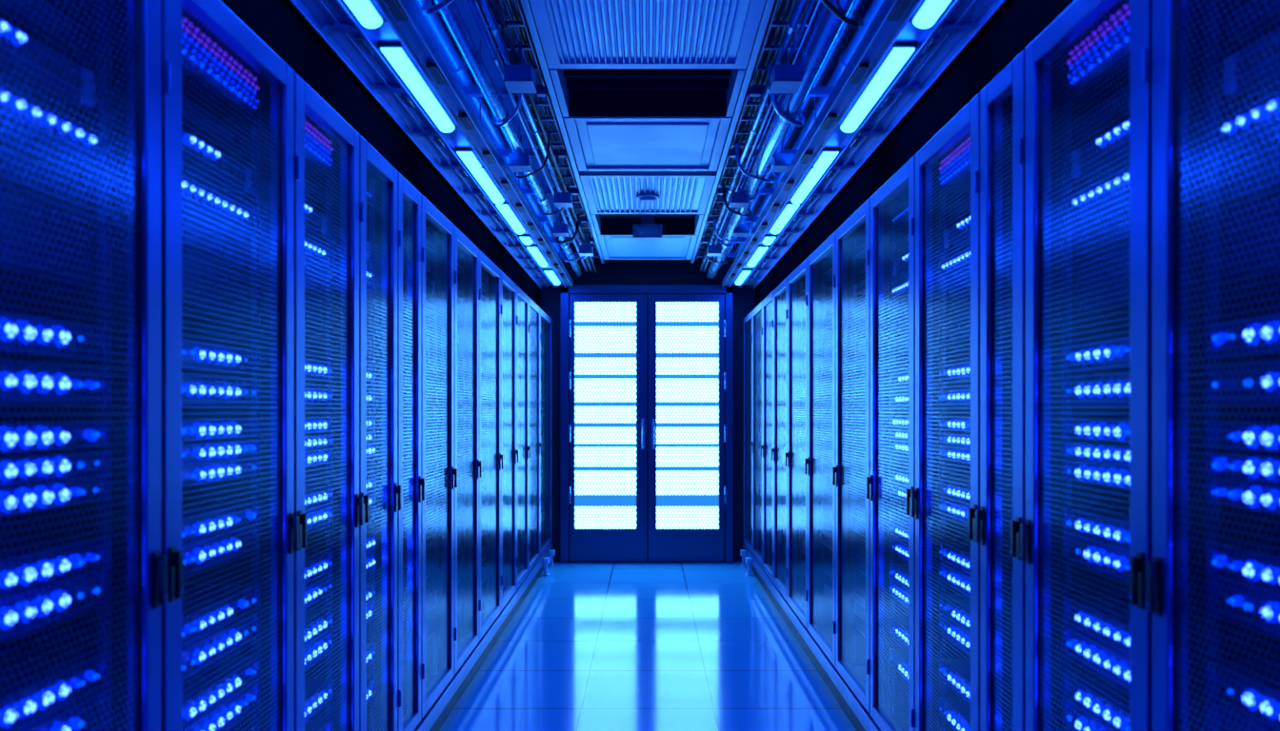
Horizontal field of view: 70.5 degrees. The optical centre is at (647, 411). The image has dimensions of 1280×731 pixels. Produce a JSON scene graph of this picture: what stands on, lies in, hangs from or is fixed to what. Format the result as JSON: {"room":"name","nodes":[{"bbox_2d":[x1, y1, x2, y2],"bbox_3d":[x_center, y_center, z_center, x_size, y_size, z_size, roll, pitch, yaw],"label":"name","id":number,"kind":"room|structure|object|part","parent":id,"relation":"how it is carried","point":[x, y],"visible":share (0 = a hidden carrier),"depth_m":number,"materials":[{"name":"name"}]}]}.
{"room":"server room","nodes":[
{"label":"server room","id":0,"kind":"room"},
{"bbox_2d":[439,562,856,730],"bbox_3d":[0.000,1.470,3.510,4.000,0.060,10.220,0,0,0],"label":"floor","id":1,"kind":"structure","parent":0,"point":[590,647],"depth_m":5.19,"materials":[{"name":"tile"}]},
{"bbox_2d":[0,0,167,730],"bbox_3d":[-1.390,0.282,1.367,1.020,2.315,0.633,0,0,0],"label":"rack","id":2,"kind":"object","parent":1,"relation":"on","point":[84,571],"visible":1,"depth_m":1.53,"materials":[{"name":"blue"}]},
{"bbox_3d":[-0.913,0.182,1.367,0.026,2.099,0.621,0,0,0],"label":"door frame","id":3,"kind":"part","parent":2,"relation":"part of","materials":[{"name":"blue metal"}]},
{"bbox_3d":[-0.892,0.308,1.655,0.024,0.103,0.020,0,0,0],"label":"handle","id":4,"kind":"part","parent":2,"relation":"part of","materials":[{"name":"black plastic"}]},
{"bbox_2d":[160,0,299,730],"bbox_3d":[-1.390,0.282,1.997,1.020,2.315,0.628,0,0,0],"label":"rack","id":5,"kind":"object","parent":1,"relation":"on","point":[230,527],"visible":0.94,"depth_m":2.06,"materials":[{"name":"blue"}]},
{"bbox_3d":[-0.892,0.308,1.711,0.024,0.103,0.020,0,0,0],"label":"handle","id":6,"kind":"part","parent":5,"relation":"part of","materials":[{"name":"black plastic"}]},
{"bbox_3d":[-0.892,0.308,2.283,0.024,0.103,0.020,0,0,0],"label":"handle","id":7,"kind":"part","parent":5,"relation":"part of","materials":[{"name":"black plastic"}]},
{"bbox_2d":[294,73,363,730],"bbox_3d":[-1.390,0.282,2.571,1.020,2.315,0.520,0,0,0],"label":"rack","id":8,"kind":"object","parent":1,"relation":"on","point":[329,507],"visible":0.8,"depth_m":2.69,"materials":[{"name":"blue"}]},
{"bbox_3d":[-0.892,0.308,2.339,0.024,0.103,0.020,0,0,0],"label":"handle","id":9,"kind":"part","parent":8,"relation":"part of","materials":[{"name":"black plastic"}]},
{"bbox_3d":[-0.912,0.185,2.577,0.001,1.992,0.394,0,0,0],"label":"door","id":10,"kind":"part","parent":8,"relation":"part of","materials":[{"name":"black metal"}]},
{"bbox_3d":[-0.892,0.308,2.803,0.024,0.103,0.020,0,0,0],"label":"handle","id":11,"kind":"part","parent":8,"relation":"part of","materials":[{"name":"black plastic"}]},
{"bbox_2d":[359,135,401,730],"bbox_3d":[-1.390,0.282,3.047,1.020,2.315,0.432,0,0,0],"label":"rack","id":12,"kind":"object","parent":1,"relation":"on","point":[379,488],"visible":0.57,"depth_m":3.18,"materials":[{"name":"blue"}]},
{"bbox_3d":[-0.892,0.308,2.859,0.024,0.103,0.020,0,0,0],"label":"handle","id":13,"kind":"part","parent":12,"relation":"part of","materials":[{"name":"black plastic"}]},
{"bbox_3d":[-0.912,0.185,3.053,0.001,1.992,0.306,0,0,0],"label":"door","id":14,"kind":"part","parent":12,"relation":"part of","materials":[{"name":"metal"}]},
{"bbox_3d":[-0.892,0.308,3.235,0.024,0.103,0.020,0,0,0],"label":"handle","id":15,"kind":"part","parent":12,"relation":"part of","materials":[{"name":"black plastic"}]},
{"bbox_2d":[397,171,425,730],"bbox_3d":[-1.390,0.282,3.436,1.020,2.315,0.344,0,0,0],"label":"rack","id":16,"kind":"object","parent":1,"relation":"on","point":[410,478],"visible":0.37,"depth_m":3.55,"materials":[{"name":"blue"}]},
{"bbox_3d":[-0.912,0.185,3.442,0.001,1.992,0.218,0,0,0],"label":"door","id":17,"kind":"part","parent":16,"relation":"part of","materials":[{"name":"metal"}]},
{"bbox_3d":[-0.892,0.308,3.580,0.024,0.103,0.020,0,0,0],"label":"handle","id":18,"kind":"part","parent":16,"relation":"part of","materials":[{"name":"black plastic"}]},
{"bbox_2d":[419,194,457,730],"bbox_3d":[-1.390,0.282,3.910,1.020,2.315,0.604,0,0,0],"label":"rack","id":19,"kind":"object","parent":1,"relation":"on","point":[438,470],"visible":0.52,"depth_m":4.10,"materials":[{"name":"blue"}]},
{"bbox_3d":[-0.912,0.185,3.916,0.001,1.992,0.478,0,0,0],"label":"door","id":20,"kind":"part","parent":19,"relation":"part of","materials":[{"name":"metal"}]},
{"bbox_3d":[-0.892,0.308,4.184,0.024,0.103,0.020,0,0,0],"label":"handle","id":21,"kind":"part","parent":19,"relation":"part of","materials":[{"name":"black plastic"}]},
{"bbox_2d":[445,225,481,719],"bbox_3d":[-1.390,0.282,4.521,1.020,2.315,0.619,0,0,0],"label":"rack","id":22,"kind":"object","parent":1,"relation":"on","point":[467,463],"visible":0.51,"depth_m":4.73,"materials":[{"name":"blue"}]},
{"bbox_3d":[-0.912,0.185,4.527,0.001,1.992,0.493,0,0,0],"label":"door","id":23,"kind":"part","parent":22,"relation":"part of","materials":[{"name":"metal"}]},
{"bbox_3d":[-0.913,0.182,4.521,0.026,2.099,0.607,0,0,0],"label":"door frame","id":24,"kind":"part","parent":22,"relation":"part of","materials":[{"name":"blue metal"}]},
{"bbox_3d":[-0.892,0.308,4.803,0.024,0.103,0.020,0,0,0],"label":"handle","id":25,"kind":"part","parent":22,"relation":"part of","materials":[{"name":"black plastic"}]},
{"bbox_2d":[471,249,503,679],"bbox_3d":[-1.390,0.282,5.191,1.020,2.315,0.721,0,0,0],"label":"rack","id":26,"kind":"object","parent":1,"relation":"on","point":[490,274],"visible":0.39,"depth_m":5.43,"materials":[{"name":"blue"}]},
{"bbox_3d":[-0.912,0.185,5.197,0.001,1.992,0.595,0,0,0],"label":"door","id":27,"kind":"part","parent":26,"relation":"part of","materials":[{"name":"metal"}]},
{"bbox_3d":[-0.913,0.182,5.191,0.026,2.099,0.709,0,0,0],"label":"door frame","id":28,"kind":"part","parent":26,"relation":"part of","materials":[{"name":"blue metal"}]},
{"bbox_3d":[-0.892,0.308,5.524,0.024,0.103,0.020,0,0,0],"label":"handle","id":29,"kind":"part","parent":26,"relation":"part of","materials":[{"name":"black plastic"}]},
{"bbox_2d":[494,270,519,645],"bbox_3d":[-1.390,0.282,5.874,1.020,2.315,0.644,0,0,0],"label":"rack","id":30,"kind":"object","parent":1,"relation":"on","point":[509,451],"visible":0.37,"depth_m":6.13,"materials":[{"name":"blue"}]},
{"bbox_3d":[-0.912,0.185,5.880,0.001,1.992,0.518,0,0,0],"label":"door","id":31,"kind":"part","parent":30,"relation":"part of","materials":[{"name":"metal"}]},
{"bbox_3d":[-0.913,0.182,5.874,0.026,2.099,0.632,0,0,0],"label":"door frame","id":32,"kind":"part","parent":30,"relation":"part of","materials":[{"name":"blue metal"}]},
{"bbox_3d":[-0.892,0.308,6.168,0.024,0.103,0.020,0,0,0],"label":"handle","id":33,"kind":"part","parent":30,"relation":"part of","materials":[{"name":"black plastic"}]},
{"bbox_2d":[510,285,530,620],"bbox_3d":[-1.390,0.282,6.518,1.020,2.315,0.644,0,0,0],"label":"rack","id":34,"kind":"object","parent":1,"relation":"on","point":[522,299],"visible":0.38,"depth_m":6.78,"materials":[{"name":"blue"}]},
{"bbox_3d":[-0.912,0.185,6.524,0.001,1.992,0.518,0,0,0],"label":"door","id":35,"kind":"part","parent":34,"relation":"part of","materials":[{"name":"black metal"}]},
{"bbox_3d":[-0.913,0.182,6.518,0.026,2.099,0.632,0,0,0],"label":"door frame","id":36,"kind":"part","parent":34,"relation":"part of","materials":[{"name":"blue metal"}]},
{"bbox_3d":[-0.892,0.308,6.812,0.024,0.103,0.020,0,0,0],"label":"handle","id":37,"kind":"part","parent":34,"relation":"part of","materials":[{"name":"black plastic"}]},
{"bbox_2d":[522,297,541,601],"bbox_3d":[-1.390,0.282,7.203,1.020,2.315,0.726,0,0,0],"label":"rack","id":38,"kind":"object","parent":1,"relation":"on","point":[534,444],"visible":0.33,"depth_m":7.50,"materials":[{"name":"blue"}]},
{"bbox_3d":[-0.912,0.185,7.209,0.001,1.992,0.600,0,0,0],"label":"door","id":39,"kind":"part","parent":38,"relation":"part of","materials":[{"name":"black metal"}]},
{"bbox_3d":[-0.913,0.182,7.203,0.026,2.099,0.714,0,0,0],"label":"door frame","id":40,"kind":"part","parent":38,"relation":"part of","materials":[{"name":"blue metal"}]},
{"bbox_2d":[535,308,553,582],"bbox_3d":[-1.390,0.282,8.033,1.020,2.315,0.934,0,0,0],"label":"rack","id":41,"kind":"object","parent":1,"relation":"on","point":[546,545],"visible":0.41,"depth_m":8.41,"materials":[{"name":"blue"}]},
{"bbox_3d":[-0.912,0.185,8.039,0.001,1.992,0.808,0,0,0],"label":"door","id":42,"kind":"part","parent":41,"relation":"part of","materials":[{"name":"black metal"}]},
{"bbox_3d":[-0.913,0.182,8.033,0.026,2.099,0.922,0,0,0],"label":"door frame","id":43,"kind":"part","parent":41,"relation":"part of","materials":[{"name":"blue metal"}]},
{"bbox_2d":[542,557,549,576],"bbox_3d":[-0.888,1.365,7.945,0.047,0.150,0.090,0,0,0],"label":"rack levelling foot","id":44,"kind":"object","parent":1,"relation":"on","point":[546,561],"visible":0.98,"depth_m":7.92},
{"bbox_2d":[548,549,555,567],"bbox_3d":[-0.888,1.365,8.395,0.047,0.150,0.090,0,0,0],"label":"rack levelling foot","id":45,"kind":"object","parent":1,"relation":"on","point":[551,552],"visible":0.97,"depth_m":8.37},
{"bbox_2d":[740,549,746,567],"bbox_3d":[0.888,1.365,8.395,0.047,0.150,0.090,0,0,0],"label":"rack levelling foot","id":46,"kind":"object","parent":1,"relation":"on","point":[743,552],"visible":0.96,"depth_m":8.37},
{"bbox_2d":[745,557,752,576],"bbox_3d":[0.888,1.365,7.945,0.047,0.150,0.090,0,0,0],"label":"rack levelling foot","id":47,"kind":"object","parent":1,"relation":"on","point":[749,561],"visible":0.94,"depth_m":7.92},
{"bbox_2d":[741,311,757,578],"bbox_3d":[1.390,0.282,8.136,1.020,2.315,0.727,0,0,0],"label":"rack","id":48,"kind":"object","parent":1,"relation":"on","point":[748,320],"visible":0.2,"depth_m":8.44,"materials":[{"name":"blue"}]},
{"bbox_3d":[0.913,0.182,8.136,0.026,2.099,0.715,0,0,0],"label":"door frame","id":49,"kind":"part","parent":48,"relation":"part of","materials":[{"name":"blue metal"}]},
{"bbox_3d":[0.912,0.185,8.142,0.001,1.992,0.601,0,0,0],"label":"door","id":50,"kind":"part","parent":48,"relation":"part of","materials":[{"name":"black metal"}]},
{"bbox_2d":[750,300,767,594],"bbox_3d":[1.390,0.282,7.419,1.020,2.315,0.707,0,0,0],"label":"rack","id":51,"kind":"object","parent":1,"relation":"on","point":[757,312],"visible":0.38,"depth_m":7.70,"materials":[{"name":"blue"}]},
{"bbox_3d":[0.913,0.182,7.419,0.026,2.099,0.695,0,0,0],"label":"door frame","id":52,"kind":"part","parent":51,"relation":"part of","materials":[{"name":"blue metal"}]},
{"bbox_3d":[0.912,0.185,7.425,0.001,1.992,0.581,0,0,0],"label":"door","id":53,"kind":"part","parent":51,"relation":"part of","materials":[{"name":"black metal"}]},
{"bbox_2d":[760,291,779,611],"bbox_3d":[1.390,0.282,6.772,1.020,2.315,0.589,0,0,0],"label":"rack","id":54,"kind":"object","parent":1,"relation":"on","point":[768,302],"visible":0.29,"depth_m":7.00,"materials":[{"name":"blue"}]},
{"bbox_3d":[0.892,0.308,7.038,0.024,0.103,0.020,0,0,0],"label":"handle","id":55,"kind":"part","parent":54,"relation":"part of","materials":[{"name":"black plastic"}]},
{"bbox_3d":[0.913,0.182,6.772,0.026,2.099,0.577,0,0,0],"label":"door frame","id":56,"kind":"part","parent":54,"relation":"part of","materials":[{"name":"blue metal"}]},
{"bbox_3d":[0.912,0.185,6.778,0.001,1.992,0.463,0,0,0],"label":"door","id":57,"kind":"part","parent":54,"relation":"part of","materials":[{"name":"black metal"}]},
{"bbox_2d":[771,277,794,635],"bbox_3d":[1.390,0.282,6.147,1.020,2.315,0.661,0,0,0],"label":"rack","id":58,"kind":"object","parent":1,"relation":"on","point":[780,293],"visible":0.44,"depth_m":6.41,"materials":[{"name":"blue"}]},
{"bbox_3d":[0.892,0.308,6.449,0.024,0.103,0.020,0,0,0],"label":"handle","id":59,"kind":"part","parent":58,"relation":"part of","materials":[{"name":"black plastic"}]},
{"bbox_3d":[0.913,0.182,6.147,0.026,2.099,0.649,0,0,0],"label":"door frame","id":60,"kind":"part","parent":58,"relation":"part of","materials":[{"name":"blue metal"}]},
{"bbox_3d":[0.912,0.185,6.153,0.001,1.992,0.535,0,0,0],"label":"door","id":61,"kind":"part","parent":58,"relation":"part of","materials":[{"name":"metal"}]},
{"bbox_2d":[784,258,815,667],"bbox_3d":[1.390,0.282,5.453,1.020,2.315,0.727,0,0,0],"label":"rack","id":62,"kind":"object","parent":1,"relation":"on","point":[797,280],"visible":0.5,"depth_m":5.68,"materials":[{"name":"blue"}]},
{"bbox_3d":[0.892,0.308,5.788,0.024,0.103,0.020,0,0,0],"label":"handle","id":63,"kind":"part","parent":62,"relation":"part of","materials":[{"name":"black plastic"}]},
{"bbox_3d":[0.913,0.182,5.453,0.026,2.099,0.715,0,0,0],"label":"door frame","id":64,"kind":"part","parent":62,"relation":"part of","materials":[{"name":"blue metal"}]},
{"bbox_3d":[0.912,0.185,5.459,0.001,1.992,0.601,0,0,0],"label":"door","id":65,"kind":"part","parent":62,"relation":"part of","materials":[{"name":"metal"}]},
{"bbox_2d":[804,231,843,710],"bbox_3d":[1.390,0.282,4.715,1.020,2.315,0.749,0,0,0],"label":"rack","id":66,"kind":"object","parent":1,"relation":"on","point":[820,461],"visible":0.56,"depth_m":4.94,"materials":[{"name":"blue"}]},
{"bbox_3d":[0.892,0.308,5.061,0.024,0.103,0.020,0,0,0],"label":"handle","id":67,"kind":"part","parent":66,"relation":"part of","materials":[{"name":"black plastic"}]},
{"bbox_3d":[0.913,0.182,4.715,0.026,2.099,0.737,0,0,0],"label":"door frame","id":68,"kind":"part","parent":66,"relation":"part of","materials":[{"name":"blue metal"}]},
{"bbox_3d":[0.912,0.185,4.721,0.001,1.992,0.623,0,0,0],"label":"door","id":69,"kind":"part","parent":66,"relation":"part of","materials":[{"name":"metal"}]},
{"bbox_2d":[832,198,872,730],"bbox_3d":[1.390,0.282,4.005,1.020,2.315,0.671,0,0,0],"label":"rack","id":70,"kind":"object","parent":1,"relation":"on","point":[851,470],"visible":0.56,"depth_m":4.20,"materials":[{"name":"blue"}]},
{"bbox_3d":[0.892,0.308,4.312,0.024,0.103,0.020,0,0,0],"label":"handle","id":71,"kind":"part","parent":70,"relation":"part of","materials":[{"name":"black plastic"}]},
{"bbox_3d":[0.912,0.185,4.011,0.001,1.992,0.545,0,0,0],"label":"door","id":72,"kind":"part","parent":70,"relation":"part of","materials":[{"name":"metal"}]},
{"bbox_2d":[865,155,915,730],"bbox_3d":[1.390,0.282,3.362,1.020,2.315,0.616,0,0,0],"label":"rack","id":73,"kind":"object","parent":1,"relation":"on","point":[890,481],"visible":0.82,"depth_m":3.50,"materials":[{"name":"blue"}]},
{"bbox_3d":[0.892,0.308,3.642,0.024,0.103,0.020,0,0,0],"label":"handle","id":74,"kind":"part","parent":73,"relation":"part of","materials":[{"name":"black plastic"}]},
{"bbox_3d":[0.912,0.185,3.368,0.001,1.992,0.490,0,0,0],"label":"door","id":75,"kind":"part","parent":73,"relation":"part of","materials":[{"name":"metal"}]},
{"bbox_3d":[0.892,0.308,3.082,0.024,0.103,0.020,0,0,0],"label":"handle","id":76,"kind":"part","parent":73,"relation":"part of","materials":[{"name":"black plastic"}]},
{"bbox_2d":[910,93,979,730],"bbox_3d":[1.390,0.282,2.755,1.020,2.315,0.597,0,0,0],"label":"rack","id":77,"kind":"object","parent":1,"relation":"on","point":[947,493],"visible":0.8,"depth_m":2.88,"materials":[{"name":"blue"}]},
{"bbox_3d":[0.892,0.308,3.026,0.024,0.103,0.020,0,0,0],"label":"handle","id":78,"kind":"part","parent":77,"relation":"part of","materials":[{"name":"black plastic"}]},
{"bbox_3d":[0.912,0.185,2.761,0.001,1.992,0.471,0,0,0],"label":"door","id":79,"kind":"part","parent":77,"relation":"part of","materials":[{"name":"metal"}]},
{"bbox_3d":[0.892,0.308,2.485,0.024,0.103,0.020,0,0,0],"label":"handle","id":80,"kind":"part","parent":77,"relation":"part of","materials":[{"name":"black plastic"}]},
{"bbox_2d":[975,50,1025,730],"bbox_3d":[1.390,0.282,2.311,1.020,2.315,0.292,0,0,0],"label":"rack","id":81,"kind":"object","parent":1,"relation":"on","point":[1001,513],"visible":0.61,"depth_m":2.39,"materials":[{"name":"blue"}]},
{"bbox_3d":[0.892,0.308,2.429,0.024,0.103,0.020,0,0,0],"label":"handle","id":82,"kind":"part","parent":81,"relation":"part of","materials":[{"name":"black plastic"}]},
{"bbox_3d":[0.912,0.185,2.317,0.001,1.992,0.166,0,0,0],"label":"door","id":83,"kind":"part","parent":81,"relation":"part of","materials":[{"name":"metal"}]},
{"bbox_3d":[0.892,0.308,2.193,0.024,0.103,0.020,0,0,0],"label":"handle","id":84,"kind":"part","parent":81,"relation":"part of","materials":[{"name":"black plastic"}]},
{"bbox_2d":[1020,0,1152,730],"bbox_3d":[1.390,0.282,1.893,1.020,2.315,0.542,0,0,0],"label":"rack","id":85,"kind":"object","parent":1,"relation":"on","point":[1086,536],"visible":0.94,"depth_m":1.95,"materials":[{"name":"blue"}]},
{"bbox_3d":[0.892,0.308,2.137,0.024,0.103,0.020,0,0,0],"label":"handle","id":86,"kind":"part","parent":85,"relation":"part of","materials":[{"name":"black plastic"}]},
{"bbox_3d":[0.912,0.185,1.899,0.001,1.992,0.416,0,0,0],"label":"door","id":87,"kind":"part","parent":85,"relation":"part of","materials":[{"name":"metal"}]},
{"bbox_3d":[0.892,0.308,1.650,0.024,0.103,0.020,0,0,0],"label":"handle","id":88,"kind":"part","parent":85,"relation":"part of","materials":[{"name":"black plastic"}]},
{"bbox_2d":[1145,0,1279,730],"bbox_3d":[1.390,0.282,1.321,1.020,2.315,0.602,0,0,0],"label":"rack","id":89,"kind":"object","parent":1,"relation":"on","point":[1213,572],"visible":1,"depth_m":1.52,"materials":[{"name":"blue"}]},
{"bbox_3d":[0.892,0.308,1.594,0.024,0.103,0.020,0,0,0],"label":"handle","id":90,"kind":"part","parent":89,"relation":"part of","materials":[{"name":"black plastic"}]},
{"bbox_3d":[0.913,0.182,1.321,0.026,2.099,0.590,0,0,0],"label":"door frame","id":91,"kind":"part","parent":89,"relation":"part of","materials":[{"name":"blue metal"}]},
{"bbox_2d":[540,242,755,562],"bbox_3d":[0.000,-0.100,8.770,4.000,3.080,0.300,0,0,0],"label":"wall","id":92,"kind":"structure","parent":0,"point":[612,271],"depth_m":8.62,"materials":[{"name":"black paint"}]},
{"bbox_2d":[569,294,654,561],"bbox_3d":[-0.336,0.159,8.559,0.804,2.532,0.096,0,0,0],"label":"leaf","id":93,"kind":"object","parent":92,"relation":"attached to","point":[586,545],"depth_m":8.57,"materials":[{"name":"blue metal"}]},
{"bbox_3d":[0.004,0.216,8.542,0.123,0.288,0.061,0,0,0],"label":"handles","id":94,"kind":"part","parent":93,"relation":"part of","materials":[{"name":"metal"}]},
{"bbox_2d":[575,302,718,528],"bbox_3d":[-0.009,0.041,8.598,1.366,2.151,0.004,0,0,0],"label":"window panes","id":95,"kind":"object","parent":92,"relation":"in","point":[588,339],"depth_m":8.60,"materials":[{"name":"white glass"}]},
{"bbox_3d":[-0.401,0.041,8.598,0.583,2.151,0.004,0,0,0],"label":"backlit panel","id":96,"kind":"part","parent":95,"relation":"part of","materials":[{"name":"white glass"}]},
{"bbox_3d":[0.378,0.041,8.598,0.592,2.151,0.004,0,0,0],"label":"backlit panel","id":97,"kind":"part","parent":95,"relation":"part of","materials":[{"name":"white glass"}]},
{"bbox_2d":[560,284,733,563],"bbox_3d":[-0.009,0.121,8.589,1.638,2.637,0.059,0,0,0],"label":"frame","id":98,"kind":"object","parent":92,"relation":"attached to","point":[565,292],"visible":0.91,"depth_m":8.56,"materials":[{"name":"blue metal"}]},
{"bbox_2d":[568,320,726,503],"bbox_3d":[0.000,0.004,8.554,1.499,1.737,0.023,0,0,0],"label":"hinges","id":99,"kind":"object","parent":92,"relation":"attached to","point":[569,320],"visible":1,"depth_m":8.54,"materials":[{"name":"blue metal"}]},
{"bbox_2d":[648,294,724,561],"bbox_3d":[0.368,0.159,8.588,0.723,2.532,0.038,0,0,0],"label":"leaf","id":100,"kind":"object","parent":92,"relation":"attached to","point":[665,545],"visible":1,"depth_m":8.57,"materials":[{"name":"blue metal"}]},
{"bbox_2d":[431,0,872,238],"bbox_3d":[0.000,-1.670,3.510,4.000,0.060,10.220,0,0,0],"label":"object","id":101,"kind":"structure","parent":0,"point":[863,6],"depth_m":4.38,"materials":[{"name":"blue"}]},
{"bbox_2d":[220,0,539,307],"bbox_3d":[-1.035,-1.266,3.510,0.030,0.743,10.200,0,0,0],"label":"panel","id":102,"kind":"object","parent":101,"relation":"attached to","point":[278,24],"visible":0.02,"depth_m":3.20,"materials":[{"name":"black"}]},
{"bbox_2d":[288,0,573,289],"bbox_3d":[-0.850,-1.391,3.600,0.300,0.498,9.800,0,0,0],"label":"linear light fixture","id":103,"kind":"object","parent":101,"relation":"hanging from","point":[387,45],"visible":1,"depth_m":3.48,"materials":[{"name":"blue metal"}]},
{"bbox_2d":[411,0,599,277],"bbox_3d":[-0.713,-1.424,4.340,0.574,0.432,8.480,0,0,0],"label":"pipes","id":104,"kind":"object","parent":101,"relation":"hanging from","point":[518,80],"depth_m":3.95,"materials":[{"name":"silver metal"}]},
{"bbox_2d":[475,0,598,252],"bbox_3d":[-0.530,-1.465,4.325,0.151,0.050,8.250,0,0,0],"label":"cable tray","id":105,"kind":"object","parent":101,"relation":"attached to","point":[520,23],"visible":0.52,"depth_m":4.26,"materials":[{"name":"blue metal"}]},
{"bbox_2d":[520,0,604,263],"bbox_3d":[-0.417,-1.513,4.550,0.026,0.254,7.900,0,0,0],"label":"rail","id":106,"kind":"object","parent":101,"relation":"attached to","point":[526,5],"depth_m":4.08,"materials":[{"name":"silver metal"}]},
{"bbox_2d":[563,116,731,171],"bbox_3d":[0.000,-1.405,4.765,0.800,0.030,0.950,0,0,0],"label":"ceiling panel","id":107,"kind":"object","parent":101,"relation":"attached to","point":[598,144],"depth_m":4.71,"materials":[{"name":"metal"}]},
{"bbox_2d":[597,235,698,259],"bbox_3d":[0.000,-1.405,7.725,0.800,0.030,1.150,0,0,0],"label":"ceiling panel","id":108,"kind":"object","parent":101,"relation":"attached to","point":[612,247],"depth_m":7.73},
{"bbox_2d":[549,68,745,117],"bbox_3d":[0.000,-1.455,3.980,0.800,0.130,0.580,0,0,0],"label":"ceiling recess","id":109,"kind":"structure","parent":101,"relation":"attached to","point":[580,92],"depth_m":4.24,"materials":[{"name":"black"}]},
{"bbox_2d":[591,214,703,235],"bbox_3d":[0.000,-1.455,6.765,0.800,0.130,0.730,0,0,0],"label":"ceiling recess","id":110,"kind":"structure","parent":101,"relation":"attached to","point":[604,224],"depth_m":7.12,"materials":[{"name":"black"}]},
{"bbox_2d":[529,0,765,68],"bbox_3d":[0.000,-1.405,3.025,0.800,0.030,1.290,0,0,0],"label":"ceiling vent","id":111,"kind":"object","parent":101,"relation":"in","point":[573,33],"depth_m":3.34,"materials":[{"name":"metal"}]},
{"bbox_2d":[580,170,715,214],"bbox_3d":[0.000,-1.405,5.860,0.800,0.030,1.040,0,0,0],"label":"ceiling vent","id":112,"kind":"object","parent":101,"relation":"in","point":[607,192],"depth_m":5.74,"materials":[{"name":"metal"}]},
{"bbox_2d":[632,214,662,239],"bbox_3d":[0.000,-1.400,6.758,0.220,0.220,0.085,0,0,0],"label":"box","id":113,"kind":"object","parent":101,"relation":"attached to","point":[647,230],"visible":0.81,"depth_m":6.72,"materials":[{"name":"blue plastic"}]},
{"bbox_2d":[636,192,659,201],"bbox_3d":[0.000,-1.380,5.850,0.150,0.040,0.150,0,0,0],"label":"smoke detector","id":114,"kind":"object","parent":101,"relation":"attached to","point":[645,197],"visible":1,"depth_m":5.81,"materials":[{"name":"blue plastic"}]},
{"bbox_2d":[690,0,775,263],"bbox_3d":[0.417,-1.513,4.550,0.026,0.254,7.900,0,0,0],"label":"rail","id":115,"kind":"object","parent":101,"relation":"attached to","point":[769,5],"depth_m":4.08,"materials":[{"name":"metal"}]},
{"bbox_2d":[697,0,820,252],"bbox_3d":[0.530,-1.465,4.325,0.151,0.050,8.250,0,0,0],"label":"cable tray","id":116,"kind":"object","parent":101,"relation":"attached to","point":[777,5],"visible":0.54,"depth_m":4.07,"materials":[{"name":"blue metal"}]},
{"bbox_2d":[696,0,883,279],"bbox_3d":[0.720,-1.428,4.340,0.560,0.425,8.480,0,0,0],"label":"pipes","id":117,"kind":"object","parent":101,"relation":"hanging from","point":[794,85],"depth_m":3.95,"materials":[{"name":"silver metal"}]},
{"bbox_2d":[721,0,1006,289],"bbox_3d":[0.850,-1.391,3.600,0.300,0.498,9.800,0,0,0],"label":"linear light fixture","id":118,"kind":"object","parent":101,"relation":"hanging from","point":[908,45],"visible":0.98,"depth_m":3.47,"materials":[{"name":"blue metal"}]},
{"bbox_2d":[755,0,1075,307],"bbox_3d":[1.035,-1.266,3.510,0.030,0.743,10.200,0,0,0],"label":"panel","id":119,"kind":"object","parent":101,"relation":"attached to","point":[1016,24],"visible":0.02,"depth_m":3.21,"materials":[{"name":"black"}]}
]}

